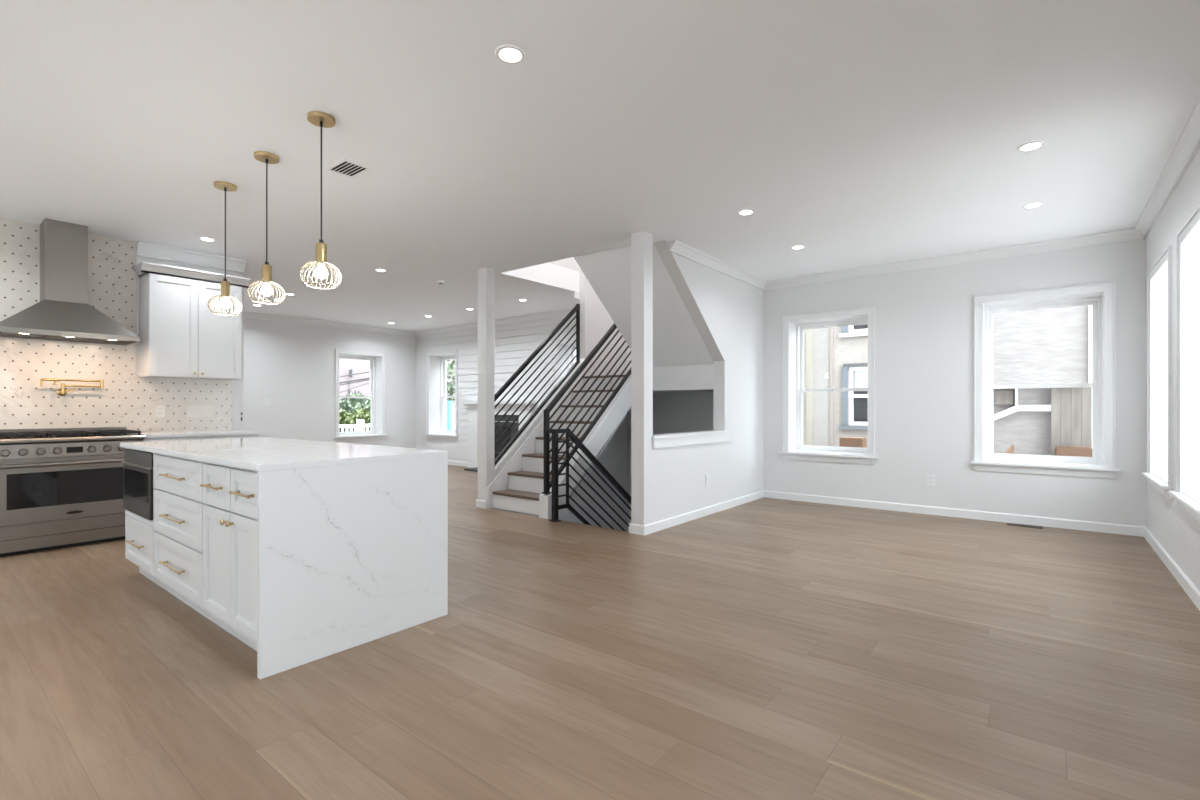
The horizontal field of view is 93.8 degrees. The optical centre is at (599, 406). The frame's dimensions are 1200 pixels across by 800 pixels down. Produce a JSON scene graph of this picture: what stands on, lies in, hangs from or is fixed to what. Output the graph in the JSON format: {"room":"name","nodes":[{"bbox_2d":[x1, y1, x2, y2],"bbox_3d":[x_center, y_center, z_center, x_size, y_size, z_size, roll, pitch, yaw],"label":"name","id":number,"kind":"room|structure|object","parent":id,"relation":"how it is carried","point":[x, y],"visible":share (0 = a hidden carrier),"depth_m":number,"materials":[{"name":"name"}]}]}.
{"room":"open-plan kitchen","nodes":[
{"label":"open-plan kitchen","id":0,"kind":"room"},
{"bbox_2d":[137,255,242,431],"bbox_3d":[-5.726,-0.219,4.037,0.150,2.760,5.600,0,0,38],"label":"wall","id":1,"kind":"structure","parent":0,"point":[237,385],"depth_m":6.10,"materials":[{"name":"white paint"}]},
{"bbox_2d":[0,218,139,344],"bbox_3d":[-4.637,-1.095,4.878,0.490,1.007,0.912,0,0,38],"label":"range hood","id":2,"kind":"object","parent":1,"relation":"attached to","point":[63,312],"visible":1,"depth_m":4.83,"materials":[{"name":"metal"}]},
{"bbox_2d":[0,218,231,431],"bbox_3d":[-5.699,-0.676,3.943,0.010,1.845,5.484,0,0,38],"label":"tile backsplash","id":3,"kind":"structure","parent":1,"relation":"attached to","point":[129,400],"depth_m":5.20,"materials":[{"name":"tile"}]},
{"bbox_2d":[40,378,103,395],"bbox_3d":[-4.749,-0.177,5.052,0.098,0.154,0.422,0,0,38],"label":"pot filler","id":4,"kind":"object","parent":3,"relation":"attached to","point":[62,391],"visible":1,"depth_m":5.01,"materials":[{"name":"gold metal"}]},
{"bbox_2d":[156,405,164,416],"bbox_3d":[-4.378,0.043,5.592,0.008,0.118,0.075,0,0,38],"label":"wall outlet","id":5,"kind":"object","parent":3,"relation":"attached to","point":[160,409],"visible":1,"depth_m":5.59,"materials":[{"name":"white plastic"}]},
{"bbox_2d":[187,405,213,416],"bbox_3d":[-4.167,0.042,5.857,0.009,0.116,0.230,0,0,38],"label":"light switch","id":6,"kind":"object","parent":3,"relation":"attached to","point":[192,410],"visible":1,"depth_m":5.85,"materials":[{"name":"white plastic"}]},
{"bbox_2d":[131,261,250,379],"bbox_3d":[-4.087,-0.820,5.644,0.398,1.058,0.895,0,0,38],"label":"upper cabinet","id":7,"kind":"object","parent":1,"relation":"attached to","point":[180,337],"visible":0.98,"depth_m":5.49,"materials":[{"name":"white paint"}]},
{"bbox_2d":[137,241,246,272],"bbox_3d":[-4.180,-1.537,5.791,0.090,0.124,0.930,0,0,38],"label":"trim","id":8,"kind":"structure","parent":1,"relation":"attached to","point":[146,249],"depth_m":5.75,"materials":[{"name":"white paint"}]},
{"bbox_2d":[243,317,416,447],"bbox_3d":[-5.510,-0.219,10.363,0.420,2.760,4.575,0,0,38],"label":"wall","id":9,"kind":"structure","parent":0,"point":[291,365],"depth_m":10.30,"materials":[{"name":"white paint"}]},
{"bbox_2d":[243,311,415,335],"bbox_3d":[-5.315,-1.553,10.208,0.078,0.092,4.575,0,0,38],"label":"trim","id":10,"kind":"structure","parent":9,"relation":"attached to","point":[246,314],"depth_m":10.44,"materials":[{"name":"white paint"}]},
{"bbox_2d":[334,349,387,441],"bbox_3d":[-4.826,-0.224,11.148,0.435,1.759,1.089,0,0,38],"label":"window","id":11,"kind":"structure","parent":9,"relation":"in","point":[356,435],"depth_m":11.28,"materials":[{"name":"white paint"}]},
{"bbox_2d":[478,267,627,530],"bbox_3d":[-0.498,0.931,7.541,0.160,5.660,2.760,0,0,38],"label":"wall","id":12,"kind":"structure","parent":0,"point":[595,321],"depth_m":7.80,"materials":[{"name":"white paint"}]},
{"bbox_2d":[476,499,486,508],"bbox_3d":[-1.331,1.117,6.504,0.175,0.088,0.130,0,0,38],"label":"baseboard","id":13,"kind":"structure","parent":12,"relation":"attached to","point":[479,503],"depth_m":6.45,"materials":[{"name":"white paint"}]},
{"bbox_2d":[571,291,578,298],"bbox_3d":[-0.039,-1.553,8.214,0.078,0.092,1.095,0,0,38],"label":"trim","id":14,"kind":"structure","parent":12,"relation":"attached to","point":[575,294],"depth_m":7.79,"materials":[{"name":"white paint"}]},
{"bbox_2d":[548,257,581,270],"bbox_3d":[-0.064,-3.114,6.427,2.305,2.450,4.165,0,0,38],"label":"wall","id":15,"kind":"structure","parent":0,"point":[570,263],"depth_m":7.66,"materials":[{"name":"white paint"}]},
{"bbox_2d":[0,0,1199,330],"bbox_3d":[-2.683,-1.744,4.541,12.090,0.290,11.015,0,0,38],"label":"ceiling","id":16,"kind":"structure","parent":0,"point":[855,133],"depth_m":3.20,"materials":[{"name":"white paint"}]},
{"bbox_2d":[198,237,215,241],"bbox_3d":[-3.737,-1.596,5.344,0.140,0.006,0.140,0,0,38],"label":"recessed light","id":17,"kind":"object","parent":16,"relation":"in","point":[200,238],"visible":1,"depth_m":5.34,"materials":[{"name":"white plastic"}]},
{"bbox_2d":[208,181,242,315],"bbox_3d":[-2.696,-1.132,4.040,0.210,0.933,0.210,0,0,-17],"label":"pendant lamp","id":18,"kind":"object","parent":16,"relation":"hanging from","point":[225,303],"visible":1,"depth_m":4.03,"materials":[{"name":"white glass"}]},
{"bbox_2d":[247,151,285,304],"bbox_3d":[-2.122,-1.132,3.575,0.210,0.933,0.210,0,0,8],"label":"pendant lamp","id":19,"kind":"object","parent":16,"relation":"hanging from","point":[262,156],"visible":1,"depth_m":3.56,"materials":[{"name":"white glass"}]},
{"bbox_2d":[300,111,341,288],"bbox_3d":[-1.540,-1.132,3.103,0.210,0.933,0.210,0,0,44],"label":"pendant lamp","id":20,"kind":"object","parent":16,"relation":"hanging from","point":[317,118],"visible":1,"depth_m":3.08,"materials":[{"name":"white glass"}]},
{"bbox_2d":[325,158,372,178],"bbox_3d":[-1.684,-1.593,3.764,0.260,0.010,0.200,0,0,38],"label":"ceiling vent","id":21,"kind":"object","parent":16,"relation":"in","point":[344,167],"visible":1,"depth_m":3.76,"materials":[{"name":"white plastic"}]},
{"bbox_2d":[374,269,386,271],"bbox_3d":[-2.559,-1.596,6.553,0.140,0.006,0.140,0,0,38],"label":"recessed light","id":22,"kind":"object","parent":16,"relation":"in","point":[378,270],"visible":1,"depth_m":6.56,"materials":[{"name":"white plastic"}]},
{"bbox_2d":[436,280,445,283],"bbox_3d":[-2.019,-1.580,7.121,0.120,0.036,0.120,0,0,38],"label":"smoke detector","id":23,"kind":"object","parent":16,"relation":"attached to","point":[437,281],"visible":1,"depth_m":7.08,"materials":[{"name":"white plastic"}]},
{"bbox_2d":[495,44,525,63],"bbox_3d":[-0.406,-1.596,2.544,0.140,0.006,0.140,0,0,38],"label":"recessed light","id":24,"kind":"object","parent":16,"relation":"in","point":[506,53],"visible":1,"depth_m":2.54,"materials":[{"name":"white plastic"}]},
{"bbox_2d":[737,209,754,214],"bbox_3d":[1.197,-1.596,4.604,0.140,0.006,0.140,0,0,38],"label":"recessed light","id":25,"kind":"object","parent":16,"relation":"in","point":[744,211],"visible":1,"depth_m":4.60,"materials":[{"name":"white plastic"}]},
{"bbox_2d":[791,245,804,248],"bbox_3d":[1.980,-1.596,5.611,0.140,0.006,0.140,0,0,38],"label":"recessed light","id":26,"kind":"object","parent":16,"relation":"in","point":[795,246],"visible":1,"depth_m":5.61,"materials":[{"name":"white plastic"}]},
{"bbox_2d":[1017,141,1044,151],"bbox_3d":[2.639,-1.596,3.440,0.140,0.006,0.140,0,0,38],"label":"recessed light","id":27,"kind":"object","parent":16,"relation":"in","point":[1033,145],"visible":1,"depth_m":3.44,"materials":[{"name":"white plastic"}]},
{"bbox_2d":[1022,202,1043,208],"bbox_3d":[3.427,-1.596,4.443,0.140,0.006,0.140,0,0,38],"label":"recessed light","id":28,"kind":"object","parent":16,"relation":"in","point":[1033,204],"visible":1,"depth_m":4.44,"materials":[{"name":"white plastic"}]},
{"bbox_2d":[0,465,1199,799],"bbox_3d":[-2.683,1.286,4.541,12.090,0.250,11.015,0,0,38],"label":"floor","id":29,"kind":"structure","parent":0,"point":[763,648],"depth_m":2.38,"materials":[{"name":"brown wood"}]},
{"bbox_2d":[0,427,144,556],"bbox_3d":[-4.558,0.675,4.812,0.693,0.972,0.918,0,0,38],"label":"range cooker","id":30,"kind":"object","parent":29,"relation":"on","point":[60,487],"visible":0.88,"depth_m":4.59,"materials":[{"name":"silver metal"}]},
{"bbox_2d":[0,434,132,438],"bbox_3d":[-4.596,0.261,4.842,0.595,0.010,0.910,0,0,38],"label":"cooktop","id":31,"kind":"object","parent":30,"relation":"in","point":[76,435],"depth_m":4.71,"materials":[{"name":"grey metal"}]},
{"bbox_2d":[125,448,168,591],"bbox_3d":[-2.836,0.719,3.902,0.675,0.884,0.658,0,0,38],"label":"base cabinet","id":32,"kind":"object","parent":29,"relation":"on","point":[139,530],"visible":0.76,"depth_m":3.66,"materials":[{"name":"white paint"}]},
{"bbox_2d":[121,449,152,519],"bbox_3d":[-2.889,0.497,3.838,0.663,0.417,0.464,0,0,38],"label":"microwave","id":33,"kind":"object","parent":32,"relation":"in","point":[138,465],"visible":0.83,"depth_m":3.62,"materials":[{"name":"black"}]},
{"bbox_2d":[154,454,219,625],"bbox_3d":[-2.224,0.719,3.416,0.879,0.884,0.658,0,0,38],"label":"base cabinet","id":34,"kind":"object","parent":29,"relation":"on","point":[178,495],"visible":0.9,"depth_m":3.16,"materials":[{"name":"white paint"}]},
{"bbox_2d":[144,434,258,441],"bbox_3d":[-4.006,0.719,5.559,0.628,0.884,0.938,0,0,38],"label":"base cabinet","id":35,"kind":"object","parent":29,"relation":"on","point":[247,435],"visible":0.08,"depth_m":5.35,"materials":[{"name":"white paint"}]},
{"bbox_2d":[129,430,259,437],"bbox_3d":[-4.006,0.261,5.559,0.629,0.030,0.938,0,0,38],"label":"countertop","id":36,"kind":"structure","parent":35,"relation":"on","point":[205,432],"depth_m":5.42,"materials":[{"name":"white stone"}]},
{"bbox_2d":[200,462,257,650],"bbox_3d":[-1.576,0.719,2.901,0.770,0.884,0.658,0,0,38],"label":"base cabinet","id":37,"kind":"object","parent":29,"relation":"on","point":[229,493],"visible":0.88,"depth_m":2.67,"materials":[{"name":"white paint"}]},
{"bbox_2d":[120,437,447,678],"bbox_3d":[-2.081,0.704,3.506,2.380,0.915,0.958,0,0,38],"label":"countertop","id":38,"kind":"structure","parent":29,"relation":"on","point":[352,539],"depth_m":2.73,"materials":[{"name":"white stone"}]},
{"bbox_2d":[460,401,536,471],"bbox_3d":[-1.968,0.530,10.160,1.880,1.262,0.450,0,0,38],"label":"fireplace","id":39,"kind":"object","parent":29,"relation":"on","point":[472,406],"visible":0.45,"depth_m":10.21,"materials":[{"name":"white wood"}]},
{"bbox_2d":[460,401,536,405],"bbox_3d":[-1.890,-0.060,10.258,1.880,0.082,0.200,0,0,38],"label":"mantel shelf","id":40,"kind":"object","parent":39,"relation":"attached to","point":[501,403],"depth_m":9.97,"materials":[{"name":"white paint"}]},
{"bbox_2d":[487,358,630,518],"bbox_3d":[-0.422,0.245,6.829,1.085,1.832,1.740,0,0,38],"label":"staircase","id":41,"kind":"structure","parent":29,"relation":"on","point":[519,486],"depth_m":6.63,"materials":[{"name":"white wood"}]},
{"bbox_2d":[494,304,579,465],"bbox_3d":[-0.775,-0.350,7.143,0.045,2.137,1.558,0,0,38],"label":"stair railing","id":42,"kind":"object","parent":41,"relation":"on","point":[576,308],"visible":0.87,"depth_m":7.11,"materials":[{"name":"black metal"}]},
{"bbox_2d":[542,323,630,493],"bbox_3d":[-0.051,-0.250,6.520,0.084,2.312,1.712,0,0,38],"label":"stair railing","id":43,"kind":"object","parent":41,"relation":"on","point":[547,482],"visible":0.63,"depth_m":6.32,"materials":[{"name":"black metal"}]},
{"bbox_2d":[1006,523,1042,528],"bbox_3d":[4.141,1.158,5.475,0.285,0.006,0.125,0,0,38],"label":"floor vent","id":44,"kind":"object","parent":29,"relation":"in","point":[1010,524],"visible":1,"depth_m":5.47,"materials":[{"name":"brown metal"}]},
{"bbox_2d":[631,231,762,524],"bbox_3d":[1.196,1.081,6.208,0.140,5.360,2.740,0,0,38],"label":"wall","id":45,"kind":"structure","parent":0,"point":[726,311],"depth_m":5.98,"materials":[{"name":"white paint"}]},
{"bbox_2d":[652,430,729,448],"bbox_3d":[0.922,0.327,5.845,0.184,0.118,1.580,0,0,38],"label":"trim","id":46,"kind":"structure","parent":45,"relation":"attached to","point":[698,437],"depth_m":5.68,"materials":[{"name":"white paint"}]},
{"bbox_2d":[629,490,763,535],"bbox_3d":[1.191,1.117,6.202,0.170,0.088,2.755,0,0,38],"label":"baseboard","id":47,"kind":"structure","parent":45,"relation":"attached to","point":[650,528],"depth_m":5.73,"materials":[{"name":"white paint"}]},
{"bbox_2d":[705,474,708,485],"bbox_3d":[1.154,0.785,6.037,0.008,0.118,0.075,0,0,38],"label":"wall outlet","id":48,"kind":"object","parent":45,"relation":"attached to","point":[707,475],"visible":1,"depth_m":6.03,"materials":[{"name":"white plastic"}]},
{"bbox_2d":[669,240,766,289],"bbox_3d":[1.413,-1.553,6.307,0.078,0.092,2.315,0,0,38],"label":"trim","id":49,"kind":"structure","parent":45,"relation":"attached to","point":[676,247],"depth_m":6.07,"materials":[{"name":"white paint"}]},
{"bbox_2d":[430,239,1145,531],"bbox_3d":[0.612,-0.289,8.689,12.090,8.100,0.420,0,0,38],"label":"wall","id":50,"kind":"structure","parent":0,"point":[924,318],"depth_m":6.02,"materials":[{"name":"white paint"}]},
{"bbox_2d":[424,349,457,439],"bbox_3d":[-3.114,-0.243,11.577,1.075,1.799,0.453,0,0,38],"label":"window","id":51,"kind":"structure","parent":50,"relation":"in","point":[447,434],"depth_m":11.72,"materials":[{"name":"white paint"}]},
{"bbox_2d":[448,460,467,466],"bbox_3d":[-1.805,1.117,10.309,5.450,0.088,0.015,0,0,38],"label":"baseboard","id":52,"kind":"structure","parent":50,"relation":"attached to","point":[456,463],"depth_m":11.10,"materials":[{"name":"white paint"}]},
{"bbox_2d":[415,309,575,335],"bbox_3d":[-1.825,-1.553,10.284,5.450,0.092,0.078,0,0,38],"label":"trim","id":53,"kind":"structure","parent":50,"relation":"attached to","point":[562,313],"depth_m":10.19,"materials":[{"name":"white paint"}]},
{"bbox_2d":[416,315,575,461],"bbox_3d":[-1.795,-0.219,10.322,5.450,2.760,0.018,0,0,38],"label":"wall paneling","id":54,"kind":"structure","parent":50,"relation":"attached to","point":[514,343],"depth_m":10.77,"materials":[{"name":"white paint"}]},
{"bbox_2d":[553,337,575,387],"bbox_3d":[-0.276,-0.243,9.323,1.074,1.799,0.453,0,0,38],"label":"window","id":55,"kind":"structure","parent":50,"relation":"in","point":[573,339],"depth_m":9.48,"materials":[{"name":"white paint"}]},
{"bbox_2d":[583,364,712,391],"bbox_3d":[0.869,-0.349,7.521,2.001,0.290,1.089,0,0,38],"label":"landing","id":56,"kind":"object","parent":50,"relation":"attached to","point":[690,378],"depth_m":6.81,"materials":[{"name":"white paint"}]},
{"bbox_2d":[574,244,712,366],"bbox_3d":[0.510,-1.192,6.267,1.003,1.395,1.370,0,0,38],"label":"staircase","id":57,"kind":"structure","parent":56,"relation":"on","point":[677,341],"depth_m":6.21,"materials":[{"name":"white paint"}]},
{"bbox_2d":[779,307,876,463],"bbox_3d":[2.824,-0.243,6.872,1.119,1.799,0.435,0,0,38],"label":"window","id":58,"kind":"structure","parent":50,"relation":"in","point":[810,453],"depth_m":6.94,"materials":[{"name":"white paint"}]},
{"bbox_2d":[927,474,934,485],"bbox_3d":[3.574,0.789,6.064,0.075,0.118,0.008,0,0,38],"label":"wall outlet","id":59,"kind":"object","parent":50,"relation":"attached to","point":[930,478],"visible":1,"depth_m":6.06,"materials":[{"name":"white plastic"}]},
{"bbox_2d":[764,490,1143,536],"bbox_3d":[3.490,1.117,6.126,3.555,0.088,0.015,0,0,38],"label":"baseboard","id":60,"kind":"structure","parent":50,"relation":"attached to","point":[950,512],"depth_m":5.83,"materials":[{"name":"white paint"}]},
{"bbox_2d":[764,228,1144,289],"bbox_3d":[3.470,-1.553,6.101,3.555,0.092,0.078,0,0,38],"label":"trim","id":61,"kind":"structure","parent":50,"relation":"attached to","point":[1131,234],"depth_m":5.82,"materials":[{"name":"white paint"}]},
{"bbox_2d":[971,282,1119,478],"bbox_3d":[4.407,-0.243,5.615,1.137,1.799,0.435,0,0,38],"label":"window","id":62,"kind":"structure","parent":50,"relation":"in","point":[1092,466],"depth_m":5.50,"materials":[{"name":"white paint"}]},
{"bbox_2d":[1146,148,1199,590],"bbox_3d":[1.756,-0.219,0.748,0.420,2.760,10.595,0,0,38],"label":"wall","id":63,"kind":"structure","parent":0,"point":[1176,530],"depth_m":3.91,"materials":[{"name":"white paint"}]},
{"bbox_2d":[1142,245,1172,499],"bbox_3d":[4.500,-0.243,4.279,0.435,1.799,1.104,0,0,38],"label":"window","id":64,"kind":"structure","parent":63,"relation":"in","point":[1158,484],"depth_m":4.35,"materials":[{"name":"white paint"}]},
{"bbox_2d":[1135,98,1199,238],"bbox_3d":[1.692,-1.553,1.067,0.078,0.092,10.175,0,0,38],"label":"trim","id":65,"kind":"structure","parent":63,"relation":"attached to","point":[1187,146],"depth_m":3.69,"materials":[{"name":"white paint"}]},
{"bbox_2d":[1144,527,1199,610],"bbox_3d":[1.716,1.117,1.047,0.015,0.088,10.175,0,0,38],"label":"baseboard","id":66,"kind":"structure","parent":63,"relation":"attached to","point":[1179,575],"depth_m":3.82,"materials":[{"name":"white paint"}]},
{"bbox_2d":[1169,204,1199,521],"bbox_3d":[3.650,-0.243,3.208,0.435,1.799,1.109,0,0,38],"label":"window","id":67,"kind":"structure","parent":63,"relation":"in","point":[1187,504],"depth_m":3.67,"materials":[{"name":"white paint"}]},
{"bbox_3d":[-2.416,1.861,21.075,90.000,0.100,90.000,0,0,38],"label":"yard","id":68,"kind":"structure","parent":0,"visible":0},
{"bbox_2d":[339,408,353,431],"bbox_3d":[-8.682,0.942,18.479,1.557,1.954,1.248,0,0,38],"label":"bush","id":69,"kind":"object","parent":68,"relation":"on","point":[344,417],"visible":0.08,"depth_m":18.29,"materials":[{"name":"green plant"}]},
{"bbox_2d":[339,392,370,412],"bbox_3d":[-9.462,0.615,21.845,1.728,2.392,1.784,0,0,38],"label":"bush","id":70,"kind":"object","parent":68,"relation":"on","point":[348,405],"visible":0.34,"depth_m":21.40,"materials":[{"name":"green plant"}]},
{"bbox_2d":[339,420,370,431],"bbox_3d":[-6.764,1.086,15.602,0.160,1.450,5.020,0,0,38],"label":"picket fence","id":71,"kind":"object","parent":68,"relation":"on","point":[360,425],"visible":0.09,"depth_m":15.60,"materials":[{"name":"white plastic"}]},
{"bbox_2d":[348,407,370,430],"bbox_3d":[-8.146,1.048,19.188,1.545,2.095,1.514,0,0,38],"label":"bush","id":72,"kind":"object","parent":68,"relation":"on","point":[364,414],"visible":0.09,"depth_m":18.90,"materials":[{"name":"green plant"}]},
{"bbox_2d":[339,358,454,430],"bbox_3d":[-15.582,-2.514,34.726,4.400,8.650,25.000,0,0,38],"label":"building","id":73,"kind":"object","parent":68,"relation":"on","point":[346,366],"visible":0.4,"depth_m":33.36,"materials":[{"name":"grey"}]},
{"bbox_2d":[447,401,452,429],"bbox_3d":[-4.155,0.821,15.509,0.160,1.980,0.120,0,0,38],"label":"post","id":74,"kind":"object","parent":68,"relation":"on","point":[449,403],"visible":0.34,"depth_m":15.45,"materials":[{"name":"teal paint"}]},
{"bbox_2d":[447,359,454,406],"bbox_3d":[-4.075,0.039,16.279,1.940,3.545,1.316,0,0,38],"label":"tree","id":75,"kind":"object","parent":68,"relation":"on","point":[450,387],"visible":0.22,"depth_m":16.18,"materials":[{"name":"green plant"}]},
{"bbox_2d":[803,324,867,447],"bbox_3d":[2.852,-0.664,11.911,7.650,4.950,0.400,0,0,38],"label":"neighbouring house","id":76,"kind":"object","parent":68,"relation":"on","point":[834,357],"visible":0.22,"depth_m":10.53,"materials":[{"name":"beige paint"}]},
{"bbox_2d":[842,326,848,332],"bbox_3d":[4.543,-1.904,10.407,0.110,1.070,0.050,0,0,38],"label":"shutter","id":77,"kind":"object","parent":76,"relation":"hanging from","point":[845,329],"depth_m":10.38,"materials":[{"name":"grey paint"}]},
{"bbox_2d":[842,367,848,424],"bbox_3d":[4.543,-0.204,10.407,0.110,1.070,0.050,0,0,38],"label":"shutter","id":78,"kind":"object","parent":76,"relation":"hanging from","point":[845,370],"depth_m":10.38,"materials":[{"name":"grey paint"}]},
{"bbox_2d":[854,370,867,387],"bbox_3d":[5.012,-0.494,10.177,0.750,0.350,0.004,0,0,38],"label":"curtain","id":79,"kind":"object","parent":76,"relation":"hanging from","point":[860,376],"depth_m":10.33,"materials":[{"name":"white fabric"}]},
{"bbox_2d":[993,305,1091,455],"bbox_3d":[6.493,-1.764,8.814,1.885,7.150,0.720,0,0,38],"label":"neighbouring house","id":80,"kind":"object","parent":68,"relation":"on","point":[1054,345],"visible":0.31,"depth_m":8.54,"materials":[{"name":"white paint"}]},
{"bbox_3d":[4.988,1.801,7.807,4.500,0.040,3.230,0,0,38],"label":"deck","id":81,"kind":"object","parent":68,"relation":"on","visible":0},
{"bbox_2d":[839,437,866,447],"bbox_3d":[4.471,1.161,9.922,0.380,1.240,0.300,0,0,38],"label":"patio table","id":82,"kind":"object","parent":81,"relation":"on","point":[860,442],"visible":0.31,"depth_m":9.82,"materials":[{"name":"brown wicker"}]},
{"bbox_2d":[1004,444,1013,453],"bbox_3d":[6.003,1.175,8.641,0.592,1.215,0.700,0,0,38],"label":"patio chair","id":83,"kind":"object","parent":81,"relation":"on","point":[1010,450],"visible":0.09,"depth_m":8.37,"materials":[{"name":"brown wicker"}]},
{"bbox_2d":[1055,446,1091,456],"bbox_3d":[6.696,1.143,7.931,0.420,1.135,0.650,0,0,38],"label":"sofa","id":84,"kind":"object","parent":81,"relation":"on","point":[1059,450],"visible":0.18,"depth_m":8.11,"materials":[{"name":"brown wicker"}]},
{"bbox_3d":[7.211,0.686,8.174,0.075,2.250,0.100,0,0,38],"label":"gate post","id":85,"kind":"object","parent":68,"relation":"on","visible":0},
{"bbox_2d":[1051,387,1091,455],"bbox_3d":[6.974,0.749,8.313,0.457,2.125,0.026,0,0,38],"label":"wooden gate","id":86,"kind":"object","parent":85,"relation":"attached to","point":[1071,408],"visible":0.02,"depth_m":8.30,"materials":[{"name":"brown wood"}]},
{"bbox_3d":[-16.028,-0.814,28.056,0.228,5.250,0.240,0,0,38],"label":"utility pole","id":87,"kind":"object","parent":68,"relation":"on","visible":0},
{"bbox_2d":[339,371,369,376],"bbox_3d":[-13.540,-1.829,31.188,0.060,1.731,8.011,0,0,38],"label":"overhead wire","id":88,"kind":"object","parent":87,"relation":"attached to","point":[369,371],"visible":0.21,"depth_m":31.09,"materials":[{"name":"black metal"}]},
{"bbox_2d":[339,379,369,385],"bbox_3d":[-13.540,-1.409,31.188,0.060,1.711,8.010,0,0,38],"label":"overhead wire","id":89,"kind":"object","parent":87,"relation":"attached to","point":[367,379],"visible":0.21,"depth_m":31.09,"materials":[{"name":"black metal"}]},
{"bbox_2d":[339,377,369,383],"bbox_3d":[-13.540,-1.499,31.188,0.100,1.725,8.018,0,0,38],"label":"overhead wire","id":90,"kind":"object","parent":87,"relation":"attached to","point":[368,377],"visible":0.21,"depth_m":31.05,"materials":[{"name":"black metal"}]},
{"bbox_3d":[0.286,2.636,6.755,2.445,2.450,3.215,0,0,38],"label":"wall","id":91,"kind":"structure","parent":0,"visible":0},
{"bbox_3d":[0.769,2.451,6.516,0.908,2.540,2.639,0,0,38],"label":"staircase","id":92,"kind":"structure","parent":91,"relation":"on","visible":0},
{"bbox_2d":[543,428,630,530],"bbox_3d":[0.234,1.792,6.678,0.199,3.138,2.450,0,0,38],"label":"stair railing","id":93,"kind":"object","parent":92,"relation":"on","point":[569,434],"visible":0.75,"depth_m":5.97,"materials":[{"name":"black metal"}]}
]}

